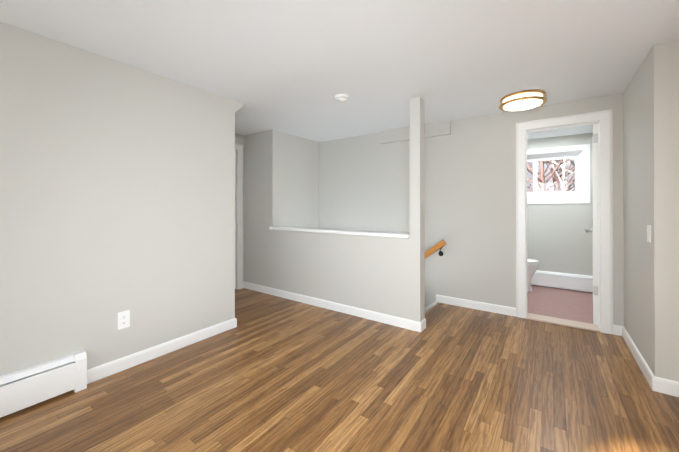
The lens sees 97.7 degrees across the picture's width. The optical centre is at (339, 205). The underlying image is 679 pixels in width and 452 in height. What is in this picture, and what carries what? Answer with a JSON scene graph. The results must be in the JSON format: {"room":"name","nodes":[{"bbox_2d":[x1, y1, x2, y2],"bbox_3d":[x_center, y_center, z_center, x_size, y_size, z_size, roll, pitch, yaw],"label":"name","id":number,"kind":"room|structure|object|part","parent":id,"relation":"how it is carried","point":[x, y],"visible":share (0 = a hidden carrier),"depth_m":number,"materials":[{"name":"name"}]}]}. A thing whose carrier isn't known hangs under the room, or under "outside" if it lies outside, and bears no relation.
{"room":"upstairs landing","nodes":[
{"label":"upstairs landing","id":0,"kind":"room"},
{"bbox_2d":[0,22,244,375],"bbox_3d":[-2.031,0.074,1.691,0.125,2.265,3.464,0,0,35],"label":"wall","id":1,"kind":"structure","parent":0,"point":[117,187],"depth_m":2.10,"materials":[{"name":"grey paint"}]},
{"bbox_2d":[118,310,129,329],"bbox_3d":[-1.593,0.841,2.191,0.008,0.125,0.075,0,0,35],"label":"duplex electrical outlet","id":2,"kind":"object","parent":1,"relation":"attached to","point":[123,319],"visible":1,"depth_m":2.19,"materials":[{"name":"white plastic"}]},
{"bbox_2d":[87,318,236,383],"bbox_3d":[-1.377,1.163,2.490,0.014,0.092,1.188,0,0,35],"label":"baseboard","id":3,"kind":"structure","parent":1,"relation":"attached to","point":[99,372],"depth_m":2.34,"materials":[{"name":"white paint"}]},
{"bbox_2d":[235,134,243,281],"bbox_3d":[-2.039,0.080,3.659,0.125,2.265,2.205,0,0,35],"label":"wall","id":4,"kind":"structure","parent":0,"point":[239,138],"depth_m":4.41,"materials":[{"name":"grey paint"}]},
{"bbox_2d":[235,150,235,287],"bbox_3d":[-1.712,0.192,4.025,0.104,2.019,0.732,0,0,35],"label":"hall door","id":5,"kind":"structure","parent":4,"relation":"in","point":[235,218],"depth_m":4.33,"materials":[{"name":"white paint"}]},
{"bbox_2d":[235,143,242,289],"bbox_3d":[-1.749,0.151,4.051,0.144,2.125,0.930,0,0,35],"label":"door frame","id":6,"kind":"structure","parent":4,"relation":"attached to","point":[239,148],"depth_m":4.33,"materials":[{"name":"white paint"}]},
{"bbox_2d":[279,131,318,227],"bbox_3d":[-0.642,0.082,4.556,0.125,2.265,0.875,0,0,35],"label":"wall","id":7,"kind":"structure","parent":0,"point":[298,181],"depth_m":4.48,"materials":[{"name":"grey paint"}]},
{"bbox_2d":[244,97,424,321],"bbox_3d":[-0.286,0.879,3.688,2.697,3.865,0.125,0,0,35],"label":"wall","id":8,"kind":"structure","parent":0,"point":[384,275],"depth_m":3.44,"materials":[{"name":"grey paint"}]},
{"bbox_2d":[243,281,425,331],"bbox_3d":[-0.286,1.166,3.675,2.711,0.092,0.145,0,0,35],"label":"baseboard","id":9,"kind":"structure","parent":8,"relation":"attached to","point":[417,326],"depth_m":3.34,"materials":[{"name":"white paint"}]},
{"bbox_2d":[269,226,409,238],"bbox_3d":[-0.093,0.302,3.553,2.010,0.040,0.185,0,0,35],"label":"cap","id":10,"kind":"object","parent":8,"relation":"on","point":[360,233],"visible":0.88,"depth_m":3.36,"materials":[{"name":"white paint"}]},
{"bbox_2d":[0,285,678,451],"bbox_3d":[-0.009,1.269,2.537,4.800,0.120,7.190,0,0,35],"label":"floor","id":11,"kind":"structure","parent":0,"point":[270,373],"depth_m":1.91,"materials":[{"name":"brown wood"}]},
{"bbox_2d":[0,349,86,417],"bbox_3d":[-2.198,1.086,1.286,0.068,0.238,1.715,0,0,35],"label":"baseboard heater","id":12,"kind":"object","parent":11,"relation":"on","point":[21,389],"visible":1,"depth_m":1.80,"materials":[{"name":"white paint"}]},
{"bbox_2d":[527,258,539,291],"bbox_3d":[2.509,0.827,4.388,0.750,0.775,0.430,0,0,35],"label":"toilet","id":13,"kind":"object","parent":11,"relation":"on","point":[532,265],"visible":0.23,"depth_m":4.16,"materials":[{"name":"white ceramic"}]},
{"bbox_2d":[531,270,592,292],"bbox_3d":[3.198,1.095,4.372,0.928,0.238,0.068,0,0,35],"label":"baseboard heater","id":14,"kind":"object","parent":11,"relation":"on","point":[577,282],"visible":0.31,"depth_m":4.31,"materials":[{"name":"white paint"}]},
{"bbox_2d":[0,0,678,141],"bbox_3d":[-0.009,-1.096,2.544,4.800,0.120,7.190,0,0,35],"label":"ceiling","id":15,"kind":"structure","parent":0,"point":[294,67],"depth_m":1.99,"materials":[{"name":"white paint"}]},
{"bbox_2d":[335,94,348,101],"bbox_3d":[0.023,-1.034,2.856,0.132,0.042,0.132,0,0,35],"label":"smoke detector","id":16,"kind":"object","parent":15,"relation":"attached to","point":[341,97],"visible":1,"depth_m":2.82,"materials":[{"name":"white plastic"}]},
{"bbox_2d":[499,90,546,111],"bbox_3d":[1.774,-1.004,2.879,0.398,0.103,0.398,0,0,35],"label":"flush ceiling light","id":17,"kind":"object","parent":15,"relation":"attached to","point":[523,100],"visible":1,"depth_m":2.78,"materials":[{"name":"beige glass"}]},
{"bbox_2d":[319,93,623,325],"bbox_3d":[1.175,1.505,3.846,3.906,5.115,0.175,0,0,35],"label":"wall","id":18,"kind":"structure","parent":0,"point":[470,191],"depth_m":3.61,"materials":[{"name":"grey paint"}]},
{"bbox_2d":[425,240,445,258],"bbox_3d":[0.488,1.218,4.231,2.032,1.606,0.090,0,0,35],"label":"stair handrail","id":19,"kind":"object","parent":18,"relation":"attached to","point":[436,247],"visible":0.31,"depth_m":3.69,"materials":[{"name":"brown wood"}]},
{"bbox_2d":[425,294,515,316],"bbox_3d":[0.797,2.082,4.057,2.793,1.922,0.015,0,0,35],"label":"baseboard","id":20,"kind":"structure","parent":18,"relation":"attached to","point":[494,308],"depth_m":3.49,"materials":[{"name":"white paint"}]},
{"bbox_3d":[0.441,2.125,4.309,1.920,1.838,0.014,0,0,35],"label":"back stair skirting","id":21,"kind":"part","parent":20,"relation":"part of","materials":[{"name":"white wood"}]},
{"bbox_2d":[526,313,600,331],"bbox_3d":[2.296,1.200,3.075,0.607,0.020,0.175,0,0,35],"label":"sill","id":22,"kind":"structure","parent":18,"relation":"attached to","point":[566,322],"depth_m":3.03,"materials":[{"name":"beige wood"}]},
{"bbox_2d":[516,109,612,333],"bbox_3d":[2.299,0.148,3.083,0.791,2.125,0.163,0,0,35],"label":"door frame","id":23,"kind":"structure","parent":18,"relation":"attached to","point":[604,118],"depth_m":2.90,"materials":[{"name":"white paint"}]},
{"bbox_2d":[585,124,597,324],"bbox_3d":[2.770,0.189,3.178,0.172,2.019,0.644,0,0,35],"label":"bathroom door","id":24,"kind":"structure","parent":18,"relation":"in","point":[594,230],"depth_m":2.98,"materials":[{"name":"white paint"}]},
{"bbox_2d":[613,324,678,396],"bbox_3d":[1.211,1.157,0.599,0.306,0.092,5.180,0,0,35],"label":"baseboard","id":25,"kind":"structure","parent":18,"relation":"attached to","point":[663,385],"depth_m":2.04,"materials":[{"name":"white paint"}]},
{"bbox_2d":[527,133,592,275],"bbox_3d":[3.076,0.092,4.625,1.670,2.245,0.200,0,0,35],"label":"wall","id":26,"kind":"structure","parent":0,"point":[559,239],"depth_m":4.36,"materials":[{"name":"grey paint"}]},
{"bbox_2d":[527,144,589,203],"bbox_3d":[3.050,-0.455,4.625,1.300,0.840,0.192,0,0,35],"label":"bathroom window","id":27,"kind":"structure","parent":26,"relation":"in","point":[580,155],"depth_m":4.39,"materials":[{"name":"white paint"}]},
{"bbox_2d":[623,40,678,381],"bbox_3d":[2.503,0.075,2.248,0.364,2.265,1.000,0,0,35],"label":"wall block","id":28,"kind":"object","parent":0,"point":[651,177],"visible":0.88,"depth_m":1.96,"materials":[{"name":"grey paint"}]},
{"bbox_2d":[647,225,650,242],"bbox_3d":[2.126,0.190,2.041,0.011,0.117,0.070,0,0,35],"label":"rocker light switch","id":29,"kind":"object","parent":28,"relation":"attached to","point":[648,233],"visible":0.98,"depth_m":2.02,"materials":[{"name":"white plastic"}]},
{"label":"outside","id":30,"kind":"structure","parent":0,"visible":0},
{"bbox_2d":[527,159,574,191],"bbox_3d":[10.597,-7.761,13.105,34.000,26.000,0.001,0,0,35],"label":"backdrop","id":31,"kind":"structure","parent":30,"point":[548,184],"depth_m":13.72,"materials":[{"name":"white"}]},
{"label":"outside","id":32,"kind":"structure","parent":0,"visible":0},
{"bbox_2d":[527,159,571,190],"bbox_3d":[8.296,-3.299,12.534,10.716,15.480,10.778,0,0,35],"label":"bare tree","id":33,"kind":"object","parent":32,"point":[553,178],"depth_m":11.21,"materials":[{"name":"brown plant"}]},
{"bbox_2d":[527,160,573,191],"bbox_3d":[5.950,-2.739,8.110,8.300,14.329,9.746,0,0,35],"label":"bare tree","id":34,"kind":"object","parent":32,"point":[543,180],"depth_m":8.53,"materials":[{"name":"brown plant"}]},
{"bbox_2d":[527,160,574,190],"bbox_3d":[8.791,-3.092,11.771,10.822,15.069,10.888,0,0,35],"label":"bare tree","id":35,"kind":"object","parent":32,"point":[557,185],"depth_m":10.98,"materials":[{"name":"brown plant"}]},
{"bbox_2d":[527,159,574,190],"bbox_3d":[8.341,-3.259,10.055,8.589,15.382,8.973,0,0,35],"label":"bare tree","id":36,"kind":"object","parent":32,"point":[563,183],"depth_m":9.63,"materials":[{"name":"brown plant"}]},
{"bbox_2d":[527,161,574,191],"bbox_3d":[8.820,-3.280,13.731,9.908,15.446,10.485,0,0,35],"label":"bare tree","id":37,"kind":"object","parent":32,"point":[546,174],"depth_m":12.20,"materials":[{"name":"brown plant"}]},
{"bbox_2d":[538,159,574,191],"bbox_3d":[6.141,-2.298,9.936,8.726,13.464,7.910,0,0,35],"label":"bare tree","id":38,"kind":"object","parent":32,"point":[556,168],"depth_m":9.84,"materials":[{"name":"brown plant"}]},
{"bbox_2d":[546,168,574,190],"bbox_3d":[7.506,-3.279,12.026,9.871,15.433,8.766,0,0,35],"label":"bare tree","id":39,"kind":"object","parent":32,"point":[557,181],"depth_m":10.46,"materials":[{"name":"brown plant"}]},
{"bbox_2d":[550,159,574,174],"bbox_3d":[8.049,-3.242,8.725,11.200,15.349,11.486,0,0,35],"label":"bare tree","id":40,"kind":"object","parent":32,"point":[573,164],"depth_m":9.86,"materials":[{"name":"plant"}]}
]}

